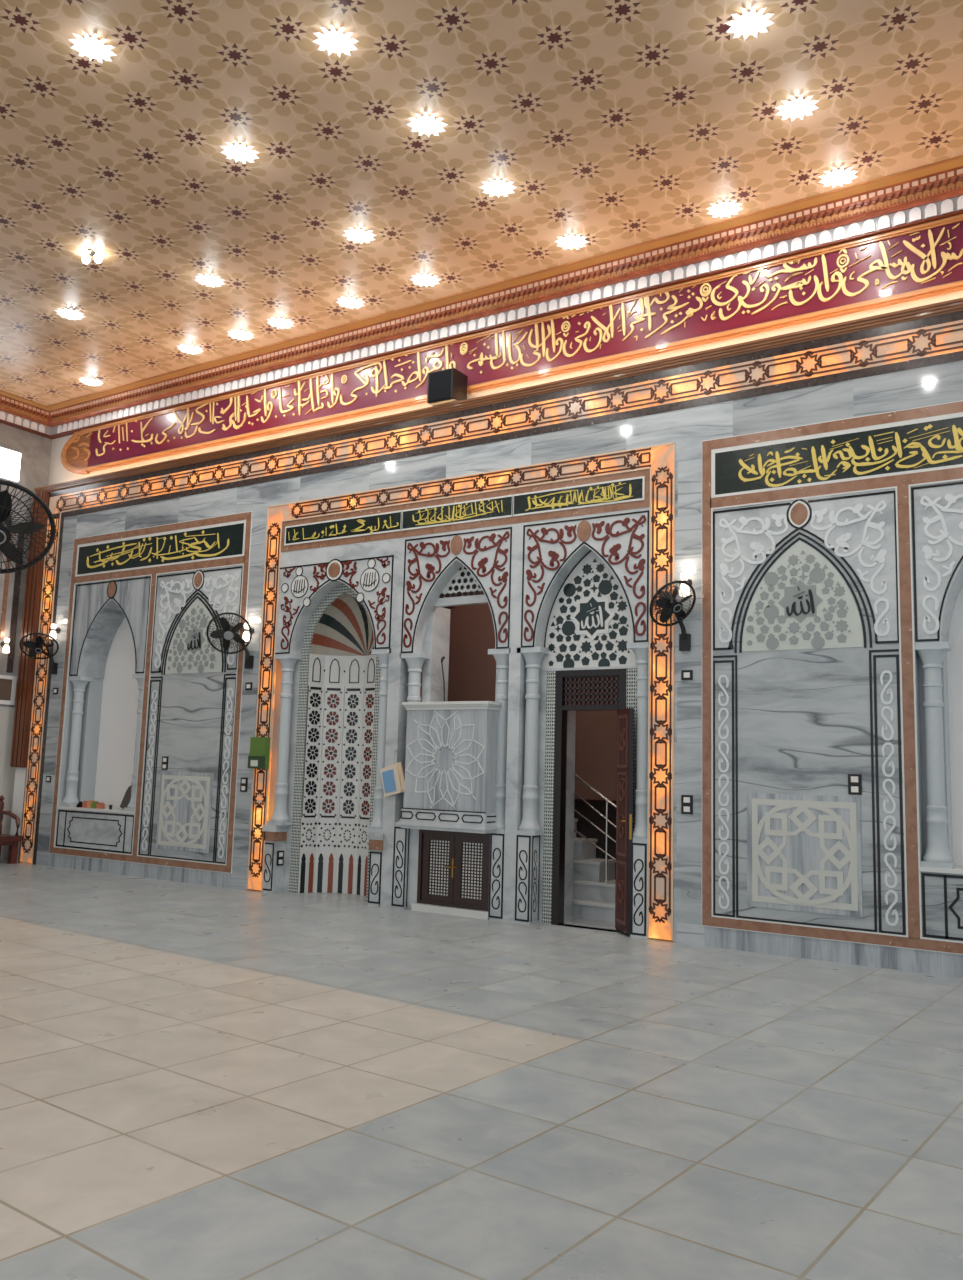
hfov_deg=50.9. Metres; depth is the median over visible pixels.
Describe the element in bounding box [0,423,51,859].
wall
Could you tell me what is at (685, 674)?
switch plate
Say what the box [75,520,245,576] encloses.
inscription plaque
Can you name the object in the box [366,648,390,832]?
marble column
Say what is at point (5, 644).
wall lamp
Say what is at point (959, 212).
trim
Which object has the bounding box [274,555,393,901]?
niche
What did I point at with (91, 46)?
recessed light
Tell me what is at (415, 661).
marble column
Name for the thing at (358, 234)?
recessed light
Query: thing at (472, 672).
wall
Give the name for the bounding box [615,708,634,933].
door leaf
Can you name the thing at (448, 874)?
base cabinet
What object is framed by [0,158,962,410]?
trim
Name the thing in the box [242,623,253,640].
wall lamp
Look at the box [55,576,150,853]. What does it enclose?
niche
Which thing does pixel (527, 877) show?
pier
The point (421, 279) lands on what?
recessed light
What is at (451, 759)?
balcony
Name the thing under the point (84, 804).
packet
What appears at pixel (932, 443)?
inscription plaque
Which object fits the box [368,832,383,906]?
pier
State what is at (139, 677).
marble column
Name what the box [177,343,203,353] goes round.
recessed light
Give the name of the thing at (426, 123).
recessed light
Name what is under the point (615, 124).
ceiling
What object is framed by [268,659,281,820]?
wall
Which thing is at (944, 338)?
strip
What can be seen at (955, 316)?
trim
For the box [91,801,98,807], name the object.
packet
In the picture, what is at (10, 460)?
window
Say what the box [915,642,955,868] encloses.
marble column
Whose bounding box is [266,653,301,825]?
marble column
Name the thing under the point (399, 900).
pier
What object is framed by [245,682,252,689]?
switch plate
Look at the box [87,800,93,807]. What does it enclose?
packet
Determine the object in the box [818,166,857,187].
recessed light
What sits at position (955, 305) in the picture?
trim
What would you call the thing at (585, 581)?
arched door surround
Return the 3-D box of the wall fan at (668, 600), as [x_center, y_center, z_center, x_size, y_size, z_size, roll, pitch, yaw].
[2.034,-0.260,10.722,0.572,0.701,0.352,6,-9,-33]
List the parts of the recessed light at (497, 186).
bulb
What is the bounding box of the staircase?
[573,818,615,921]
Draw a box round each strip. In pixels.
[19,512,60,862]
[49,320,962,513]
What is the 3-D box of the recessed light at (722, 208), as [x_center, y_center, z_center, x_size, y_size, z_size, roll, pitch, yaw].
[2.599,-4.603,10.835,0.403,0.077,0.403,-3,-9,32]
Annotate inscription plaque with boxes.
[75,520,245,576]
[284,510,401,545]
[402,494,513,530]
[512,476,644,516]
[711,412,962,497]
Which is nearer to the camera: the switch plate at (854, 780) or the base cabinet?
the switch plate at (854, 780)
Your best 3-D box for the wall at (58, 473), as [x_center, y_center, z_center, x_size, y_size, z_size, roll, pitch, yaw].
[1.237,-3.357,12.583,21.680,2.187,0.300,-3,-9,32]
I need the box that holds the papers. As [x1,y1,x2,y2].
[380,749,404,796]
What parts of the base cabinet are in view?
door, handle, door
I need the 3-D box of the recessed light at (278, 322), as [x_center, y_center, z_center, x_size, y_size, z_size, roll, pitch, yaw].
[-2.765,-4.358,13.944,0.403,0.077,0.403,-3,-9,32]
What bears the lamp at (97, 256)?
attached to the ceiling
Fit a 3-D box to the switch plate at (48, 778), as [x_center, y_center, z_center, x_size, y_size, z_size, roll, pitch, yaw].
[-7.068,2.269,16.516,0.124,0.106,0.018,-3,-9,32]
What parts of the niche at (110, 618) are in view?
sill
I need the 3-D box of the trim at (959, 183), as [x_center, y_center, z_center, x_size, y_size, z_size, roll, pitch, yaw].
[-0.646,-4.238,13.379,17.574,0.075,3.201,-1,-8,22]
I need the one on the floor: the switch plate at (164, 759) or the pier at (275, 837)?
the pier at (275, 837)
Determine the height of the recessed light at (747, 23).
0.077 m
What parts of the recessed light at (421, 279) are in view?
bulb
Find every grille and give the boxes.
[429,369,451,401]
[563,676,618,705]
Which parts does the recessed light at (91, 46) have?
bulb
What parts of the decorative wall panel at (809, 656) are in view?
name plate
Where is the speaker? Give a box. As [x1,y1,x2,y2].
[427,368,467,405]
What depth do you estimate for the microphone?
12.61 m
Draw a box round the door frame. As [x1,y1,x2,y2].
[564,711,575,921]
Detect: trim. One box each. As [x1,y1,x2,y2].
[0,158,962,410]
[0,166,962,426]
[0,181,962,422]
[0,195,962,432]
[0,196,959,434]
[0,210,962,438]
[0,533,12,638]
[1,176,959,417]
[6,534,24,672]
[10,492,48,767]
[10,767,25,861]
[18,311,962,864]
[34,298,962,492]
[574,799,615,802]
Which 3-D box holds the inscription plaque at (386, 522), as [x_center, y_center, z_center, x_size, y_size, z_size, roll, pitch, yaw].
[-1.908,-1.513,13.747,2.069,0.274,0.016,-3,-9,32]
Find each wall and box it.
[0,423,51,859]
[48,290,962,484]
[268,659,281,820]
[280,507,650,938]
[420,591,616,800]
[574,801,615,876]
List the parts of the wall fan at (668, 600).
blade, blade, motor, blade, blade, arm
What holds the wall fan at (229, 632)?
attached to the cladding
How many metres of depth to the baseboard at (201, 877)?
15.06 m
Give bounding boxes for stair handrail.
[574,774,615,882]
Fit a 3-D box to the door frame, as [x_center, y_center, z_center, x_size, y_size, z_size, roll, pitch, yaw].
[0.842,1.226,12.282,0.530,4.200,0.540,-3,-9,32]
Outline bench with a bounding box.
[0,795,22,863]
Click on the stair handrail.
(606, 799)
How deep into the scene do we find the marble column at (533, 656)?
11.85 m
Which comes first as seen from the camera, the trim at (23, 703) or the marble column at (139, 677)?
the marble column at (139, 677)
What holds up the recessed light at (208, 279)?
in the ceiling
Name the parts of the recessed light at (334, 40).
bulb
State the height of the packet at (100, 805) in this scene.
0.093 m
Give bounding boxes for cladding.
[36,360,962,945]
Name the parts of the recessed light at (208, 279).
bulb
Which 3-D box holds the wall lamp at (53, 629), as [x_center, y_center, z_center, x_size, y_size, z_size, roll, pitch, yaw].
[-7.091,-0.139,16.782,0.160,0.260,0.182,-3,-9,32]
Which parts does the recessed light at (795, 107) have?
bulb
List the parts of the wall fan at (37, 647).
blade, blade, blade, arm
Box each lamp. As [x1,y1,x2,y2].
[1,638,11,652]
[48,624,60,638]
[82,250,102,263]
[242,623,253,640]
[679,572,691,596]
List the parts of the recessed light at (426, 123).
bulb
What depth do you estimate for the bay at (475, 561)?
12.86 m
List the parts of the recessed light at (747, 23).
bulb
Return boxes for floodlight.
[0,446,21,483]
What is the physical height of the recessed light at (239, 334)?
0.077 m
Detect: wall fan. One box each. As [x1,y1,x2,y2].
[0,480,55,573]
[19,633,58,673]
[206,612,253,668]
[649,580,695,650]
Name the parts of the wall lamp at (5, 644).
lamp shade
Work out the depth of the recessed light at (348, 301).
13.21 m
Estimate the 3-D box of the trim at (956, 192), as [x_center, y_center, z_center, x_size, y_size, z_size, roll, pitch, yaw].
[-2.532,-5.223,6.516,21.380,0.217,14.330,-3,-9,32]
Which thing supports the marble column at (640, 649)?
on the pier at (639, 850)
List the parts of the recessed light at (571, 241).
bulb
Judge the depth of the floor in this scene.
5.37 m
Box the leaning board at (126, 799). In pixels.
[120,785,131,808]
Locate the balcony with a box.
[398,701,501,833]
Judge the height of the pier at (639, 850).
1.000 m
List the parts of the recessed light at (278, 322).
bulb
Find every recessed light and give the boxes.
[54,307,84,319]
[68,31,116,63]
[79,377,103,385]
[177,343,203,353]
[194,273,224,287]
[220,140,259,163]
[227,329,253,340]
[267,316,293,328]
[312,24,358,56]
[336,295,365,308]
[343,226,376,243]
[406,111,447,136]
[410,272,440,286]
[479,176,516,197]
[554,232,588,249]
[706,199,741,218]
[724,5,773,40]
[775,94,818,121]
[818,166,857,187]
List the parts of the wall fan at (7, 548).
blade, motor, blade, blade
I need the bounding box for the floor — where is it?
[0,859,962,1279]
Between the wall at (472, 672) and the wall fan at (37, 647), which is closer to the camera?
the wall at (472, 672)
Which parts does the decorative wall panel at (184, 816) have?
name plate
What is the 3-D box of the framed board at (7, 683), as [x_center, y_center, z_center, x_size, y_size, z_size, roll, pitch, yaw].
[-8.347,0.791,16.795,0.035,0.490,1.320,-3,-9,32]
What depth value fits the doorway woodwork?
11.71 m
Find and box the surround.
[247,442,674,940]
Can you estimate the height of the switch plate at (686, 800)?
0.196 m
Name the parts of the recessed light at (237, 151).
bulb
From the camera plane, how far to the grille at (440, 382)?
12.96 m
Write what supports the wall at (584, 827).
attached to the wall at (472, 672)
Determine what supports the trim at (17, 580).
attached to the wall at (35, 449)
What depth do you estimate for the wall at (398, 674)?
12.65 m
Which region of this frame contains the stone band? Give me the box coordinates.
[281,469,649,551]
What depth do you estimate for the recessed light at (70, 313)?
13.79 m
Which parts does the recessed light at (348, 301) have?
bulb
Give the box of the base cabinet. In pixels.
[407,829,489,919]
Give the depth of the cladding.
11.48 m
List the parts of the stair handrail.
rail, rail, rail, rail, post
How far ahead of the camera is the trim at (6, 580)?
17.26 m
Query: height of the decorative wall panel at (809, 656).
5.162 m
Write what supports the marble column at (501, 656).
on the pier at (497, 840)
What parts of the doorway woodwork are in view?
transom glass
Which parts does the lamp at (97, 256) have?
bulb, plate, bulb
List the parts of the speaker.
corner trim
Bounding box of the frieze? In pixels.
[61,214,962,474]
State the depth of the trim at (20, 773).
16.93 m
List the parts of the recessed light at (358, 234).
bulb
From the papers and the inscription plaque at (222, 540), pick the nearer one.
the papers
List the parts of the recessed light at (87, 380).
bulb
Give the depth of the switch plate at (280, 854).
13.78 m
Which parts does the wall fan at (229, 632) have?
blade, blade, blade, blade, blade, arm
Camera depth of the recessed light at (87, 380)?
16.25 m
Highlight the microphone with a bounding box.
[441,656,444,700]
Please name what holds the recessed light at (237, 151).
in the ceiling
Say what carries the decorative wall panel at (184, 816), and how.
attached to the wall at (277, 700)
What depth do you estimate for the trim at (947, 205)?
12.70 m
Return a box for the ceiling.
[0,0,962,405]
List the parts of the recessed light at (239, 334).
bulb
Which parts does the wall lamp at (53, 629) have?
lamp shade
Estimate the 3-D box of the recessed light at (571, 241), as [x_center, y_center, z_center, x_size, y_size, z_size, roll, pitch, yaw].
[1.033,-4.551,11.594,0.403,0.077,0.403,-3,-9,32]
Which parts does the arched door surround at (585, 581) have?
sill moulding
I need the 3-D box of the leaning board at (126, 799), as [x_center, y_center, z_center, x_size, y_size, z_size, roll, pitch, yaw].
[-5.559,2.485,15.929,0.269,0.410,0.096,-3,-9,32]
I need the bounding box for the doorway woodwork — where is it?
[551,668,625,932]
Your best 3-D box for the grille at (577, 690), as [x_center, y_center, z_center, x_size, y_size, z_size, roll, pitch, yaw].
[1.274,0.591,11.707,0.730,0.360,0.030,-3,-9,32]
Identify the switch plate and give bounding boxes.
[46,776,50,781]
[53,688,57,693]
[161,756,168,769]
[240,777,247,791]
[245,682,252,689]
[276,850,283,865]
[681,670,692,679]
[681,795,692,813]
[848,774,861,794]
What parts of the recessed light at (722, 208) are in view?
bulb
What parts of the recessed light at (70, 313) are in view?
bulb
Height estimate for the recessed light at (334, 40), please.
0.077 m
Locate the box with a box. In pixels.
[248,737,269,768]
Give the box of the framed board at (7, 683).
[0,675,16,704]
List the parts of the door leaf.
handle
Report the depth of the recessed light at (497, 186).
10.51 m
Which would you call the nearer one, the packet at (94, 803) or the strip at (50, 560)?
the packet at (94, 803)
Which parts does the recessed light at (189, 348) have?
bulb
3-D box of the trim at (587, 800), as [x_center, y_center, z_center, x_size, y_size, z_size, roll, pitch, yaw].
[1.966,2.035,12.650,4.400,0.030,0.045,-3,-9,32]
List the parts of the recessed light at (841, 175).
bulb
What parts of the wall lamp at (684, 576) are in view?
lamp shade, lamp shade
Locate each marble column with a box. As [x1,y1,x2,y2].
[59,676,92,806]
[124,674,143,811]
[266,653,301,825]
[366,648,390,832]
[395,652,429,826]
[488,648,510,833]
[517,647,548,835]
[627,642,648,842]
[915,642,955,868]
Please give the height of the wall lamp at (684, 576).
0.260 m
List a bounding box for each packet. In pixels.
[82,801,86,807]
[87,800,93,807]
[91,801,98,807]
[96,802,104,808]
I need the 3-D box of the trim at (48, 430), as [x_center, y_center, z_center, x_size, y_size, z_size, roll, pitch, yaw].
[-2.537,-5.043,6.493,21.380,0.157,14.330,-3,-9,32]
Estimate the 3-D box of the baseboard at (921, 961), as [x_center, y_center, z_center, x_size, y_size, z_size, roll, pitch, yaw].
[4.067,2.965,9.410,4.070,0.208,0.220,-3,-9,32]
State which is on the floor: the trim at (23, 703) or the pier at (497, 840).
the pier at (497, 840)
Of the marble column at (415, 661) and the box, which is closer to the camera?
the marble column at (415, 661)
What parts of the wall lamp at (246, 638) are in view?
lamp shade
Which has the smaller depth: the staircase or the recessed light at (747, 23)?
the recessed light at (747, 23)
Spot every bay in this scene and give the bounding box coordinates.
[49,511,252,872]
[401,527,511,701]
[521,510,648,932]
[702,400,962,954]
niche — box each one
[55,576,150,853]
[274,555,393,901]
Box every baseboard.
[49,853,230,887]
[704,926,962,977]
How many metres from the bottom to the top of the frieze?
0.852 m
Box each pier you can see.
[261,824,287,892]
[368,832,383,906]
[391,826,409,909]
[488,833,504,921]
[514,834,540,924]
[630,842,646,938]
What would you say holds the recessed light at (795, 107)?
in the ceiling
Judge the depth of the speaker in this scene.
12.98 m
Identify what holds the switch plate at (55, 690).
attached to the cladding
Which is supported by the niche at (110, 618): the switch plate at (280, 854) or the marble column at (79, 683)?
the marble column at (79, 683)
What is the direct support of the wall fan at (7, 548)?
attached to the wall pillar

